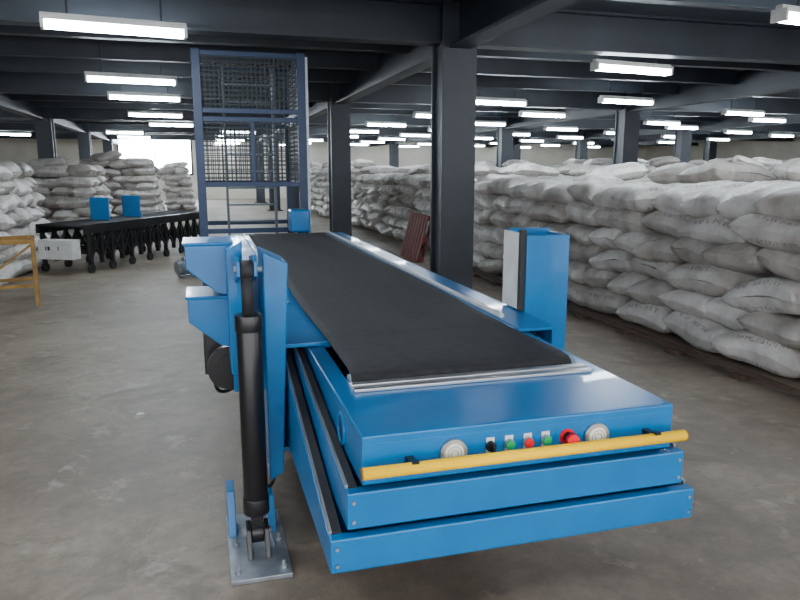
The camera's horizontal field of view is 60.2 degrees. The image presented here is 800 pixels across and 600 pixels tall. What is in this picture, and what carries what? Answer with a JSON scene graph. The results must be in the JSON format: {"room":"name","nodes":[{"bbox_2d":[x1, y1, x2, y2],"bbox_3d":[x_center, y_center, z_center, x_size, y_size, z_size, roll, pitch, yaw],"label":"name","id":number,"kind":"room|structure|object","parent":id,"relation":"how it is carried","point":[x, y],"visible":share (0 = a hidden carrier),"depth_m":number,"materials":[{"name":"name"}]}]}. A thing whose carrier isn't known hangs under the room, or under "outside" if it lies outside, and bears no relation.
{"room":"distribution center","nodes":[
{"label":"distribution center","id":0,"kind":"room"},
{"bbox_2d":[0,94,121,144],"bbox_3d":[-8.879,-4.600,15.995,0.240,0.500,43.000,-3,11,-16],"label":"ceiling beam","id":1,"kind":"structure","parent":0,"point":[21,107],"depth_m":17.51,"materials":[{"name":"black metal"}]},
{"bbox_2d":[0,138,644,199],"bbox_3d":[-3.304,-7.640,39.893,40.000,3.400,0.202,-3,11,-16],"label":"wall","id":2,"kind":"structure","parent":0,"point":[15,150],"depth_m":39.07,"materials":[{"name":"paint"}]},
{"bbox_2d":[117,140,193,174],"bbox_3d":[-13.076,-7.686,36.908,3.800,2.000,0.050,-3,11,-16],"label":"window","id":3,"kind":"structure","parent":2,"relation":"in","point":[192,173],"depth_m":36.97,"materials":[{"name":"glass"}]},
{"bbox_2d":[0,133,698,145],"bbox_3d":[-1.895,-8.176,34.761,40.000,0.440,0.220,-3,11,-16],"label":"cross beam","id":4,"kind":"structure","parent":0,"point":[57,135],"depth_m":32.71,"materials":[{"name":"black metal"}]},
{"bbox_2d":[0,131,719,141],"bbox_3d":[-1.430,-7.961,33.138,40.000,0.260,0.140,-3,11,-16],"label":"joist","id":5,"kind":"object","parent":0,"point":[0,131],"depth_m":30.96,"materials":[{"name":"black metal"}]},
{"bbox_2d":[0,119,737,134],"bbox_3d":[0.433,-6.747,26.712,40.000,0.260,0.140,-3,11,-16],"label":"joist","id":6,"kind":"object","parent":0,"point":[1,120],"depth_m":26.16,"materials":[{"name":"black metal"}]},
{"bbox_2d":[0,35,738,84],"bbox_3d":[4.625,-4.015,12.253,40.000,0.260,0.140,-3,11,-16],"label":"joist","id":7,"kind":"object","parent":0,"point":[17,46],"depth_m":10.56,"materials":[{"name":"black metal"}]},
{"bbox_2d":[11,94,749,117],"bbox_3d":[2.762,-5.229,18.679,40.000,0.260,0.140,-3,11,-16],"label":"joist","id":8,"kind":"object","parent":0,"point":[31,97],"depth_m":17.70,"materials":[{"name":"black metal"}]},
{"bbox_2d":[0,118,767,132],"bbox_3d":[0.899,-6.443,25.105,40.000,0.260,0.140,-3,11,-16],"label":"joist","id":9,"kind":"object","parent":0,"point":[0,118],"depth_m":23.21,"materials":[{"name":"black metal"}]},
{"bbox_2d":[0,123,792,140],"bbox_3d":[-0.033,-6.962,28.335,40.000,0.440,0.220,-3,11,-16],"label":"cross beam","id":10,"kind":"structure","parent":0,"point":[3,126],"depth_m":27.44,"materials":[{"name":"black metal"}]},
{"bbox_2d":[0,198,799,599],"bbox_3d":[2.614,-2.063,19.806,40.000,0.100,43.000,-3,11,-16],"label":"floor","id":11,"kind":"structure","parent":0,"point":[100,499],"depth_m":3.69,"materials":[{"name":"concrete"}]},
{"bbox_2d":[0,235,39,305],"bbox_3d":[-4.778,-0.349,8.342,0.695,0.791,0.734,-5,12,-27],"label":"trestle","id":12,"kind":"object","parent":11,"relation":"on","point":[23,239],"visible":1,"depth_m":8.19,"materials":[{"name":"paint"}]},
{"bbox_2d":[0,161,50,285],"bbox_3d":[-7.530,-1.370,10.549,3.662,1.976,3.886,-3,11,-16],"label":"stack","id":13,"kind":"object","parent":11,"relation":"on","point":[20,212],"visible":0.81,"depth_m":10.70,"materials":[{"name":"white fabric"}]},
{"bbox_2d":[34,107,56,158],"bbox_3d":[-9.662,-3.686,18.967,0.600,3.400,0.600,-3,11,-16],"label":"steel column","id":14,"kind":"structure","parent":11,"relation":"on","point":[45,131],"depth_m":18.65,"materials":[{"name":"metal"}]},
{"bbox_2d":[27,157,114,238],"bbox_3d":[-8.633,-2.534,16.861,3.058,1.919,2.896,-3,11,-16],"label":"stack","id":15,"kind":"object","parent":11,"relation":"on","point":[67,190],"visible":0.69,"depth_m":15.91,"materials":[{"name":"white fabric"}]},
{"bbox_2d":[77,124,91,159],"bbox_3d":[-11.525,-4.900,25.393,0.600,3.400,0.600,-3,11,-16],"label":"steel column","id":16,"kind":"structure","parent":11,"relation":"on","point":[84,139],"depth_m":25.06,"materials":[{"name":"metal"}]},
{"bbox_2d":[102,134,113,151],"bbox_3d":[-13.388,-6.114,31.819,0.600,3.400,0.600,-3,11,-16],"label":"steel column","id":17,"kind":"structure","parent":11,"relation":"on","point":[107,145],"depth_m":31.44,"materials":[{"name":"metal"}]},
{"bbox_2d":[35,195,199,272],"bbox_3d":[-4.888,-1.298,12.416,0.910,1.140,3.903,2,11,12],"label":"conveyor","id":18,"kind":"object","parent":11,"relation":"on","point":[123,233],"visible":0.98,"depth_m":11.65,"materials":[{"name":"black metal"}]},
{"bbox_2d":[79,150,166,215],"bbox_3d":[-8.953,-3.724,22.456,2.562,2.180,3.343,-3,11,-16],"label":"stack","id":19,"kind":"object","parent":11,"relation":"on","point":[134,176],"visible":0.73,"depth_m":21.21,"materials":[{"name":"white fabric"}]},
{"bbox_2d":[157,162,196,209],"bbox_3d":[-9.095,-4.660,28.094,1.523,1.926,2.319,-3,11,-16],"label":"stack","id":20,"kind":"object","parent":11,"relation":"on","point":[176,177],"visible":0.97,"depth_m":27.26,"materials":[{"name":"white fabric"}]},
{"bbox_2d":[174,256,194,278],"bbox_3d":[-3.123,-0.515,10.509,0.570,0.310,0.240,-8,14,-38],"label":"motor","id":21,"kind":"object","parent":11,"relation":"on","point":[179,266],"visible":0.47,"depth_m":10.33,"materials":[{"name":"metal"}]},
{"bbox_2d":[190,48,310,285],"bbox_3d":[-1.950,-1.610,9.060,1.370,3.000,1.870,-3,11,-16],"label":"cage","id":22,"kind":"object","parent":11,"relation":"on","point":[295,111],"visible":0.93,"depth_m":8.51,"materials":[{"name":"grey"}]},
{"bbox_2d":[254,138,267,202],"bbox_3d":[-6.848,-6.460,33.650,0.600,3.400,0.600,-3,11,-16],"label":"steel column","id":23,"kind":"structure","parent":11,"relation":"on","point":[260,193],"depth_m":33.63,"materials":[{"name":"metal"}]},
{"bbox_2d":[267,129,282,210],"bbox_3d":[-4.986,-5.246,27.223,0.600,3.400,0.600,-3,11,-16],"label":"steel column","id":24,"kind":"structure","parent":11,"relation":"on","point":[271,191],"depth_m":27.23,"materials":[{"name":"metal"}]},
{"bbox_2d":[294,187,298,208],"bbox_3d":[-3.123,-4.032,20.797,0.600,3.400,0.600,-3,11,-16],"label":"steel column","id":25,"kind":"structure","parent":11,"relation":"on","point":[296,189],"depth_m":20.77,"materials":[{"name":"metal"}]},
{"bbox_2d":[327,83,351,235],"bbox_3d":[-1.260,-2.817,14.371,0.600,3.400,0.600,-3,11,-16],"label":"steel column","id":26,"kind":"structure","parent":11,"relation":"on","point":[338,115],"depth_m":14.21,"materials":[{"name":"metal"}]},
{"bbox_2d":[310,159,398,217],"bbox_3d":[-1.869,-4.290,26.024,3.195,1.966,6.225,-3,11,-16],"label":"stack","id":27,"kind":"object","parent":11,"relation":"on","point":[319,174],"visible":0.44,"depth_m":23.95,"materials":[{"name":"white fabric"}]},
{"bbox_2d":[389,140,398,166],"bbox_3d":[-0.309,-6.806,35.480,0.600,3.400,0.600,-3,11,-16],"label":"steel column","id":28,"kind":"structure","parent":11,"relation":"on","point":[393,148],"depth_m":35.20,"materials":[{"name":"metal"}]},
{"bbox_2d":[400,212,429,261],"bbox_3d":[0.297,-1.152,12.566,0.312,0.851,1.060,-3,11,-16],"label":"wooden pallet","id":29,"kind":"object","parent":11,"relation":"on","point":[414,237],"visible":0.93,"depth_m":12.41,"materials":[{"name":"brown wood"}]},
{"bbox_2d":[182,227,693,585],"bbox_3d":[-0.547,-0.034,5.274,1.970,1.308,6.698,-3,11,-16],"label":"conveyor","id":30,"kind":"object","parent":11,"relation":"on","point":[420,413],"visible":1,"depth_m":2.57,"materials":[{"name":"blue metal"}]},
{"bbox_2d":[440,438,467,457],"bbox_3d":[0.164,0.465,2.106,0.086,0.086,0.014,-3,11,-16],"label":"work lamp","id":31,"kind":"object","parent":30,"relation":"attached to","point":[449,447],"depth_m":2.09,"materials":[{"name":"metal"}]},
{"bbox_2d":[488,442,496,451],"bbox_3d":[0.286,0.455,2.123,0.026,0.034,0.024,-3,11,-16],"label":"switch","id":32,"kind":"object","parent":30,"relation":"attached to","point":[492,446],"depth_m":2.12,"materials":[{"name":"black paint"}]},
{"bbox_2d":[584,422,608,440],"bbox_3d":[0.638,0.440,2.239,0.086,0.086,0.014,-3,11,-16],"label":"work lamp","id":33,"kind":"object","parent":30,"relation":"attached to","point":[592,430],"depth_m":2.23,"materials":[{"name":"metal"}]},
{"bbox_2d":[430,0,476,288],"bbox_3d":[0.603,-1.603,7.945,0.600,3.400,0.600,-3,11,-16],"label":"steel column","id":34,"kind":"structure","parent":11,"relation":"on","point":[453,70],"depth_m":7.79,"materials":[{"name":"metal"}]},
{"bbox_2d":[351,162,569,250],"bbox_3d":[0.996,-2.546,17.402,3.603,1.742,8.143,-3,11,-16],"label":"stack","id":35,"kind":"object","parent":11,"relation":"on","point":[384,197],"visible":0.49,"depth_m":15.92,"materials":[{"name":"white fabric"}]},
{"bbox_2d":[496,117,512,167],"bbox_3d":[3.417,-4.377,22.628,0.600,3.400,0.600,-3,11,-16],"label":"steel column","id":36,"kind":"structure","parent":11,"relation":"on","point":[504,152],"depth_m":22.34,"materials":[{"name":"metal"}]},
{"bbox_2d":[475,160,536,165],"bbox_3d":[3.643,-4.332,26.281,4.465,1.955,5.995,-3,11,-16],"label":"stack","id":37,"kind":"object","parent":11,"relation":"on","point":[490,162],"visible":0.02,"depth_m":23.17,"materials":[{"name":"white fabric"}]},
{"bbox_2d":[513,139,520,159],"bbox_3d":[6.231,-7.152,37.311,0.600,3.400,0.600,-3,11,-16],"label":"steel column","id":38,"kind":"structure","parent":11,"relation":"on","point":[516,148],"depth_m":36.97,"materials":[{"name":"metal"}]},
{"bbox_2d":[575,132,587,159],"bbox_3d":[8.094,-5.938,30.884,0.600,3.400,0.600,-3,11,-16],"label":"steel column","id":39,"kind":"structure","parent":11,"relation":"on","point":[581,150],"depth_m":30.57,"materials":[{"name":"metal"}]},
{"bbox_2d":[500,156,679,176],"bbox_3d":[5.281,-3.100,19.806,3.886,1.937,5.917,-3,11,-16],"label":"stack","id":40,"kind":"object","parent":11,"relation":"on","point":[571,167],"visible":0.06,"depth_m":17.52,"materials":[{"name":"white fabric"}]},
{"bbox_2d":[613,93,640,163],"bbox_3d":[5.280,-3.163,16.202,0.600,3.400,0.600,-3,11,-16],"label":"steel column","id":41,"kind":"structure","parent":11,"relation":"on","point":[627,124],"depth_m":15.93,"materials":[{"name":"metal"}]},
{"bbox_2d":[473,159,799,377],"bbox_3d":[3.809,-0.761,7.985,3.621,1.731,8.657,-3,11,-16],"label":"stack","id":42,"kind":"object","parent":11,"relation":"on","point":[707,255],"visible":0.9,"depth_m":6.76,"materials":[{"name":"white fabric"}]},
{"bbox_2d":[473,270,799,396],"bbox_3d":[2.025,0.148,7.672,0.191,0.060,8.200,-3,11,-16],"label":"planks","id":43,"kind":"object","parent":11,"relation":"on","point":[739,374],"visible":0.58,"depth_m":6.04,"materials":[{"name":"brown wood"}]},
{"bbox_2d":[673,121,691,162],"bbox_3d":[9.957,-4.723,24.458,0.600,3.400,0.600,-3,11,-16],"label":"steel column","id":44,"kind":"structure","parent":11,"relation":"on","point":[682,141],"depth_m":24.17,"materials":[{"name":"metal"}]},
{"bbox_2d":[642,165,776,177],"bbox_3d":[6.910,-1.921,14.236,3.907,1.689,4.504,-3,11,-16],"label":"stack","id":45,"kind":"object","parent":11,"relation":"on","point":[770,167],"visible":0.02,"depth_m":13.03,"materials":[{"name":"white fabric"}]},
{"bbox_2d":[703,134,716,161],"bbox_3d":[14.634,-6.283,32.715,0.600,3.400,0.600,-3,11,-16],"label":"steel column","id":46,"kind":"structure","parent":11,"relation":"on","point":[710,146],"depth_m":32.41,"materials":[{"name":"metal"}]},
{"bbox_2d":[688,155,799,166],"bbox_3d":[10.268,-3.473,21.627,4.522,1.994,5.142,-3,11,-16],"label":"stack","id":47,"kind":"object","parent":11,"relation":"on","point":[762,161],"visible":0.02,"depth_m":19.14,"materials":[{"name":"white fabric"}]},
{"bbox_2d":[0,0,799,64],"bbox_3d":[5.556,-3.319,9.057,40.000,0.440,0.220,-3,11,-16],"label":"cross beam","id":48,"kind":"structure","parent":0,"point":[395,22],"depth_m":7.54,"materials":[{"name":"black metal"}]},
{"bbox_2d":[0,71,799,114],"bbox_3d":[3.693,-4.533,15.483,40.000,0.440,0.220,-3,11,-16],"label":"cross beam","id":49,"kind":"structure","parent":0,"point":[10,82],"depth_m":14.37,"materials":[{"name":"black metal"}]},
{"bbox_2d":[0,107,799,131],"bbox_3d":[1.830,-5.748,21.909,40.000,0.440,0.220,-3,11,-16],"label":"cross beam","id":50,"kind":"structure","parent":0,"point":[56,112],"depth_m":21.01,"materials":[{"name":"black metal"}]},
{"bbox_2d":[0,25,799,71],"bbox_3d":[5.090,-3.711,10.646,40.000,0.260,0.140,-3,11,-16],"label":"joist","id":51,"kind":"object","parent":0,"point":[16,30],"depth_m":9.04,"materials":[{"name":"black metal"}]},
{"bbox_2d":[0,56,799,98],"bbox_3d":[4.159,-4.318,13.859,40.000,0.260,0.140,-3,11,-16],"label":"joist","id":52,"kind":"object","parent":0,"point":[7,63],"depth_m":12.36,"materials":[{"name":"black metal"}]},
{"bbox_2d":[8,0,793,69],"bbox_3d":[2.614,-5.527,19.151,40.000,0.150,43.000,-3,11,-16],"label":"ceiling","id":53,"kind":"structure","parent":0,"point":[587,5],"depth_m":7.99,"materials":[{"name":"paint"}]},
{"bbox_2d":[0,131,31,135],"bbox_3d":[-14.208,-6.308,25.238,1.240,0.575,0.160,-5,12,-24],"label":"fluorescent light","id":54,"kind":"object","parent":53,"relation":"hanging from","point":[24,133],"visible":0.94,"depth_m":25.30,"materials":[{"name":"white plastic"}]},
{"bbox_2d":[39,0,187,39],"bbox_3d":[-2.600,-2.725,6.273,1.240,0.575,0.160,-5,12,-24],"label":"fluorescent light","id":55,"kind":"object","parent":53,"relation":"hanging from","point":[48,20],"visible":1,"depth_m":6.25,"materials":[{"name":"white plastic"}]},
{"bbox_2d":[105,121,143,133],"bbox_3d":[-9.580,-6.070,23.979,1.240,0.575,0.160,-5,12,-24],"label":"fluorescent light","id":56,"kind":"object","parent":53,"relation":"hanging from","point":[110,131],"visible":0.97,"depth_m":23.96,"materials":[{"name":"white plastic"}]},
{"bbox_2d":[84,40,176,85],"bbox_3d":[-3.880,-3.417,9.938,1.240,0.575,0.160,-5,12,-24],"label":"fluorescent light","id":57,"kind":"object","parent":53,"relation":"hanging from","point":[90,76],"visible":0.98,"depth_m":9.91,"materials":[{"name":"white plastic"}]},
{"bbox_2d":[117,133,150,137],"bbox_3d":[-10.539,-6.695,27.287,1.240,0.575,0.160,-5,12,-24],"label":"fluorescent light","id":58,"kind":"object","parent":53,"relation":"hanging from","point":[118,135],"visible":0.94,"depth_m":27.25,"materials":[{"name":"white plastic"}]},
{"bbox_2d":[126,138,155,141],"bbox_3d":[-11.498,-7.320,30.594,1.240,0.575,0.160,-5,12,-24],"label":"fluorescent light","id":59,"kind":"object","parent":53,"relation":"hanging from","point":[127,139],"visible":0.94,"depth_m":30.60,"materials":[{"name":"white plastic"}]},
{"bbox_2d":[107,83,180,101],"bbox_3d":[-4.600,-3.881,12.395,1.240,0.575,0.160,-5,12,-24],"label":"fluorescent light","id":60,"kind":"object","parent":53,"relation":"hanging from","point":[118,95],"visible":0.93,"depth_m":12.37,"materials":[{"name":"white plastic"}]},
{"bbox_2d":[133,141,159,144],"bbox_3d":[-12.457,-7.945,33.902,1.240,0.575,0.160,-5,12,-24],"label":"fluorescent light","id":61,"kind":"object","parent":53,"relation":"hanging from","point":[134,142],"visible":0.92,"depth_m":33.84,"materials":[{"name":"white plastic"}]},
{"bbox_2d":[127,100,182,117],"bbox_3d":[-5.800,-4.624,16.325,1.240,0.575,0.160,-5,12,-24],"label":"fluorescent light","id":62,"kind":"object","parent":53,"relation":"hanging from","point":[137,113],"visible":0.98,"depth_m":16.30,"materials":[{"name":"white plastic"}]},
{"bbox_2d":[148,121,193,126],"bbox_3d":[-6.600,-5.292,19.863,1.240,0.575,0.160,-5,12,-24],"label":"fluorescent light","id":63,"kind":"object","parent":53,"relation":"hanging from","point":[150,123],"visible":0.92,"depth_m":19.84,"materials":[{"name":"white plastic"}]},
{"bbox_2d":[217,138,243,140],"bbox_3d":[-7.487,-7.281,30.389,1.240,0.575,0.160,-5,12,-24],"label":"fluorescent light","id":64,"kind":"object","parent":53,"relation":"hanging from","point":[228,139],"visible":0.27,"depth_m":30.37,"materials":[{"name":"white"}]},
{"bbox_2d":[220,128,256,131],"bbox_3d":[-5.624,-6.067,23.962,1.240,0.575,0.160,-5,12,-24],"label":"fluorescent light","id":65,"kind":"object","parent":53,"relation":"hanging from","point":[226,128],"visible":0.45,"depth_m":23.93,"materials":[{"name":"white"}]},
{"bbox_2d":[309,138,322,140],"bbox_3d":[-3.957,-7.217,30.049,1.240,0.575,0.160,-5,12,-24],"label":"fluorescent light","id":66,"kind":"object","parent":53,"relation":"hanging from","point":[310,139],"visible":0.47,"depth_m":30.18,"materials":[{"name":"white"}]},
{"bbox_2d":[327,134,358,137],"bbox_3d":[-2.200,-6.592,26.741,1.240,0.575,0.160,-5,12,-24],"label":"fluorescent light","id":67,"kind":"object","parent":53,"relation":"hanging from","point":[352,135],"visible":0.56,"depth_m":26.91,"materials":[{"name":"white"}]},
{"bbox_2d":[351,143,368,145],"bbox_3d":[-2.222,-8.255,35.541,1.240,0.575,0.160,-5,12,-24],"label":"fluorescent light","id":68,"kind":"object","parent":53,"relation":"hanging from","point":[362,144],"visible":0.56,"depth_m":35.60,"materials":[{"name":"white"}]},
{"bbox_2d":[350,124,378,132],"bbox_3d":[-1.300,-5.942,23.302,1.240,0.575,0.160,-5,12,-24],"label":"fluorescent light","id":69,"kind":"object","parent":53,"relation":"hanging from","point":[352,130],"visible":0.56,"depth_m":23.32,"materials":[{"name":"white plastic"}]},
{"bbox_2d":[360,136,384,142],"bbox_3d":[-1.290,-7.648,32.327,1.240,0.575,0.160,-5,12,-24],"label":"fluorescent light","id":70,"kind":"object","parent":53,"relation":"hanging from","point":[364,140],"visible":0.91,"depth_m":32.33,"materials":[{"name":"white plastic"}]},
{"bbox_2d":[365,121,406,126],"bbox_3d":[-0.400,-5.292,19.863,1.240,0.575,0.160,-5,12,-24],"label":"fluorescent light","id":71,"kind":"object","parent":53,"relation":"hanging from","point":[367,123],"visible":0.93,"depth_m":19.83,"materials":[{"name":"white plastic"}]},
{"bbox_2d":[377,137,405,139],"bbox_3d":[-0.359,-7.040,29.114,1.240,0.575,0.160,-5,12,-24],"label":"fluorescent light","id":72,"kind":"object","parent":53,"relation":"hanging from","point":[378,138],"visible":0.91,"depth_m":29.09,"materials":[{"name":"white plastic"}]},
{"bbox_2d":[399,143,419,146],"bbox_3d":[0.486,-8.726,38.035,1.240,0.575,0.160,-5,12,-24],"label":"fluorescent light","id":73,"kind":"object","parent":53,"relation":"hanging from","point":[400,145],"visible":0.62,"depth_m":37.98,"materials":[{"name":"white plastic"}]},
{"bbox_2d":[399,127,430,136],"bbox_3d":[0.573,-6.433,25.901,1.240,0.575,0.160,-5,12,-24],"label":"fluorescent light","id":74,"kind":"object","parent":53,"relation":"hanging from","point":[400,133],"visible":0.94,"depth_m":25.89,"materials":[{"name":"white plastic"}]},
{"bbox_2d":[413,105,430,117],"bbox_3d":[0.900,-4.680,16.620,1.240,0.575,0.160,-5,12,-24],"label":"fluorescent light","id":75,"kind":"object","parent":53,"relation":"hanging from","point":[422,114],"visible":0.4,"depth_m":16.45,"materials":[{"name":"white plastic"}]},
{"bbox_2d":[416,142,430,144],"bbox_3d":[1.418,-8.119,34.822,1.240,0.575,0.160,-5,12,-24],"label":"fluorescent light","id":76,"kind":"object","parent":53,"relation":"hanging from","point":[417,143],"visible":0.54,"depth_m":34.72,"materials":[{"name":"white"}]},
{"bbox_2d":[475,144,484,146],"bbox_3d":[4.029,-8.585,37.290,1.240,0.575,0.160,-5,12,-24],"label":"fluorescent light","id":77,"kind":"object","parent":53,"relation":"hanging from","point":[476,145],"visible":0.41,"depth_m":37.42,"materials":[{"name":"white"}]},
{"bbox_2d":[475,136,493,139],"bbox_3d":[3.281,-6.905,28.396,1.240,0.575,0.160,-5,12,-24],"label":"fluorescent light","id":78,"kind":"object","parent":53,"relation":"hanging from","point":[476,137],"visible":0.53,"depth_m":28.48,"materials":[{"name":"white plastic"}]},
{"bbox_2d":[476,112,505,125],"bbox_3d":[2.436,-5.219,19.475,1.240,0.575,0.160,-5,12,-24],"label":"fluorescent light","id":79,"kind":"object","parent":53,"relation":"hanging from","point":[478,122],"visible":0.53,"depth_m":19.55,"materials":[{"name":"white plastic"}]},
{"bbox_2d":[476,75,526,106],"bbox_3d":[1.890,-4.048,13.279,1.240,0.575,0.160,-5,12,-24],"label":"fluorescent light","id":80,"kind":"object","parent":53,"relation":"hanging from","point":[479,100],"visible":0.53,"depth_m":13.28,"materials":[{"name":"white plastic"}]},
{"bbox_2d":[513,128,530,135],"bbox_3d":[4.212,-6.298,25.183,1.240,0.575,0.160,-5,12,-24],"label":"fluorescent light","id":81,"kind":"object","parent":53,"relation":"hanging from","point":[524,133],"visible":0.5,"depth_m":25.30,"materials":[{"name":"white plastic"}]},
{"bbox_2d":[519,138,543,141],"bbox_3d":[5.892,-7.371,30.864,1.240,0.575,0.160,-5,12,-24],"label":"fluorescent light","id":82,"kind":"object","parent":53,"relation":"hanging from","point":[520,139],"visible":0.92,"depth_m":30.82,"materials":[{"name":"white plastic"}]},
{"bbox_2d":[518,108,565,117],"bbox_3d":[3.367,-4.612,16.262,1.240,0.575,0.160,-5,12,-24],"label":"fluorescent light","id":83,"kind":"object","parent":53,"relation":"hanging from","point":[532,113],"visible":0.91,"depth_m":16.24,"materials":[{"name":"white plastic"}]},
{"bbox_2d":[539,143,559,145],"bbox_3d":[7.957,-8.465,36.653,1.240,0.575,0.160,-5,12,-24],"label":"fluorescent light","id":84,"kind":"object","parent":53,"relation":"hanging from","point":[540,144],"visible":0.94,"depth_m":36.56,"materials":[{"name":"white plastic"}]},
{"bbox_2d":[544,122,578,130],"bbox_3d":[5.144,-5.691,21.970,1.240,0.575,0.160,-5,12,-24],"label":"fluorescent light","id":85,"kind":"object","parent":53,"relation":"hanging from","point":[561,128],"visible":0.94,"depth_m":21.97,"materials":[{"name":"white plastic"}]},
{"bbox_2d":[556,129,583,138],"bbox_3d":[6.824,-6.764,27.651,1.240,0.575,0.160,-5,12,-24],"label":"fluorescent light","id":86,"kind":"object","parent":53,"relation":"hanging from","point":[557,136],"visible":0.94,"depth_m":27.68,"materials":[{"name":"white plastic"}]},
{"bbox_2d":[572,141,593,143],"bbox_3d":[8.889,-7.858,33.440,1.240,0.575,0.160,-5,12,-24],"label":"fluorescent light","id":87,"kind":"object","parent":53,"relation":"hanging from","point":[573,142],"visible":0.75,"depth_m":33.55,"materials":[{"name":"white"}]},
{"bbox_2d":[588,145,600,147],"bbox_3d":[10.858,-8.947,39.202,1.240,0.575,0.160,-5,12,-24],"label":"fluorescent light","id":88,"kind":"object","parent":53,"relation":"hanging from","point":[589,146],"visible":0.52,"depth_m":39.31,"materials":[{"name":"white"}]},
{"bbox_2d":[603,130,614,133],"bbox_3d":[7.755,-6.157,24.438,1.240,0.575,0.160,-5,12,-24],"label":"fluorescent light","id":89,"kind":"object","parent":53,"relation":"hanging from","point":[604,131],"visible":0.48,"depth_m":24.25,"materials":[{"name":"white"}]},
{"bbox_2d":[598,80,654,105],"bbox_3d":[4.298,-4.005,13.049,1.240,0.575,0.160,-5,12,-24],"label":"fluorescent light","id":90,"kind":"object","parent":53,"relation":"hanging from","point":[643,100],"visible":0.97,"depth_m":13.02,"materials":[{"name":"white plastic"}]},
{"bbox_2d":[590,55,673,75],"bbox_3d":[3.000,-3.213,8.857,1.240,0.575,0.160,-5,12,-24],"label":"fluorescent light","id":91,"kind":"object","parent":53,"relation":"hanging from","point":[608,65],"visible":0.91,"depth_m":8.82,"materials":[{"name":"white plastic"}]},
{"bbox_2d":[643,111,680,125],"bbox_3d":[7.300,-5.162,19.175,1.240,0.575,0.160,-5,12,-24],"label":"fluorescent light","id":92,"kind":"object","parent":53,"relation":"hanging from","point":[651,121],"visible":0.96,"depth_m":19.15,"materials":[{"name":"white plastic"}]},
{"bbox_2d":[656,140,673,143],"bbox_3d":[12.721,-7.732,32.775,1.240,0.575,0.160,-5,12,-24],"label":"fluorescent light","id":93,"kind":"object","parent":53,"relation":"hanging from","point":[657,141],"visible":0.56,"depth_m":32.66,"materials":[{"name":"white plastic"}]},
{"bbox_2d":[661,134,674,137],"bbox_3d":[10.752,-6.644,27.014,1.240,0.575,0.160,-5,12,-24],"label":"fluorescent light","id":94,"kind":"object","parent":53,"relation":"hanging from","point":[662,135],"visible":0.48,"depth_m":26.86,"materials":[{"name":"white plastic"}]},
{"bbox_2d":[665,116,698,129],"bbox_3d":[8.687,-5.550,21.225,1.240,0.575,0.160,-5,12,-24],"label":"fluorescent light","id":95,"kind":"object","parent":53,"relation":"hanging from","point":[693,127],"visible":0.83,"depth_m":21.20,"materials":[{"name":"white plastic"}]},
{"bbox_2d":[706,133,729,140],"bbox_3d":[13.652,-7.125,29.562,1.240,0.575,0.160,-5,12,-24],"label":"fluorescent light","id":96,"kind":"object","parent":53,"relation":"hanging from","point":[711,137],"visible":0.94,"depth_m":29.55,"materials":[{"name":"white plastic"}]},
{"bbox_2d":[723,128,752,133],"bbox_3d":[11.683,-6.036,23.801,1.240,0.575,0.160,-5,12,-24],"label":"fluorescent light","id":97,"kind":"object","parent":53,"relation":"hanging from","point":[737,131],"visible":0.9,"depth_m":23.77,"materials":[{"name":"white plastic"}]},
{"bbox_2d":[721,100,764,116],"bbox_3d":[7.900,-4.531,15.834,1.240,0.575,0.160,-5,12,-24],"label":"fluorescent light","id":98,"kind":"object","parent":53,"relation":"hanging from","point":[745,112],"visible":0.94,"depth_m":15.79,"materials":[{"name":"white plastic"}]},
{"bbox_2d":[748,114,786,122],"bbox_3d":[9.618,-4.943,18.012,1.240,0.575,0.160,-5,12,-24],"label":"fluorescent light","id":99,"kind":"object","parent":53,"relation":"hanging from","point":[751,118],"visible":0.91,"depth_m":17.97,"materials":[{"name":"white plastic"}]},
{"bbox_2d":[768,132,793,136],"bbox_3d":[14.584,-6.518,26.349,1.240,0.575,0.160,-5,12,-24],"label":"fluorescent light","id":100,"kind":"object","parent":53,"relation":"hanging from","point":[774,134],"visible":0.94,"depth_m":26.28,"materials":[{"name":"white plastic"}]},
{"bbox_2d":[770,0,799,24],"bbox_3d":[3.750,-2.675,6.008,1.240,0.575,0.160,-5,12,-24],"label":"fluorescent light","id":101,"kind":"object","parent":53,"relation":"hanging from","point":[783,13],"visible":1,"depth_m":5.80,"materials":[{"name":"white plastic"}]},
{"bbox_2d":[29,101,799,123],"bbox_3d":[2.296,-5.533,20.286,40.000,0.260,0.140,-3,11,-16],"label":"joist","id":102,"kind":"object","parent":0,"point":[31,103],"depth_m":18.52,"materials":[{"name":"black metal"}]},
{"bbox_2d":[259,0,578,140],"bbox_3d":[-2.339,-4.946,17.825,0.240,0.500,43.000,-3,11,-16],"label":"ceiling beam","id":103,"kind":"structure","parent":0,"point":[480,21],"depth_m":7.34,"materials":[{"name":"black metal"}]},
{"bbox_2d":[369,69,799,146],"bbox_3d":[4.201,-5.291,19.656,0.240,0.500,43.000,-3,11,-16],"label":"ceiling beam","id":104,"kind":"structure","parent":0,"point":[752,83],"depth_m":13.75,"materials":[{"name":"black metal"}]},
{"bbox_2d":[478,114,799,147],"bbox_3d":[10.741,-5.637,21.486,0.240,0.500,43.000,-3,11,-16],"label":"ceiling beam","id":105,"kind":"structure","parent":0,"point":[725,123],"depth_m":23.02,"materials":[{"name":"black metal"}]},
{"bbox_2d":[600,132,799,147],"bbox_3d":[17.280,-5.983,23.317,0.240,0.500,43.000,-3,11,-16],"label":"ceiling beam","id":106,"kind":"structure","parent":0,"point":[796,134],"depth_m":30.81,"materials":[{"name":"black metal"}]},
{"bbox_2d":[612,0,799,11],"bbox_3d":[6.022,-3.104,7.433,40.000,0.260,0.140,-3,11,-16],"label":"joist","id":107,"kind":"object","parent":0,"point":[748,5],"depth_m":6.63,"materials":[{"name":"black metal"}]},
{"bbox_2d":[644,137,799,160],"bbox_3d":[21.945,-4.805,24.892,0.201,3.400,43.000,-3,11,-16],"label":"wall","id":108,"kind":"structure","parent":0,"point":[778,150],"depth_m":36.77,"materials":[{"name":"paint"}]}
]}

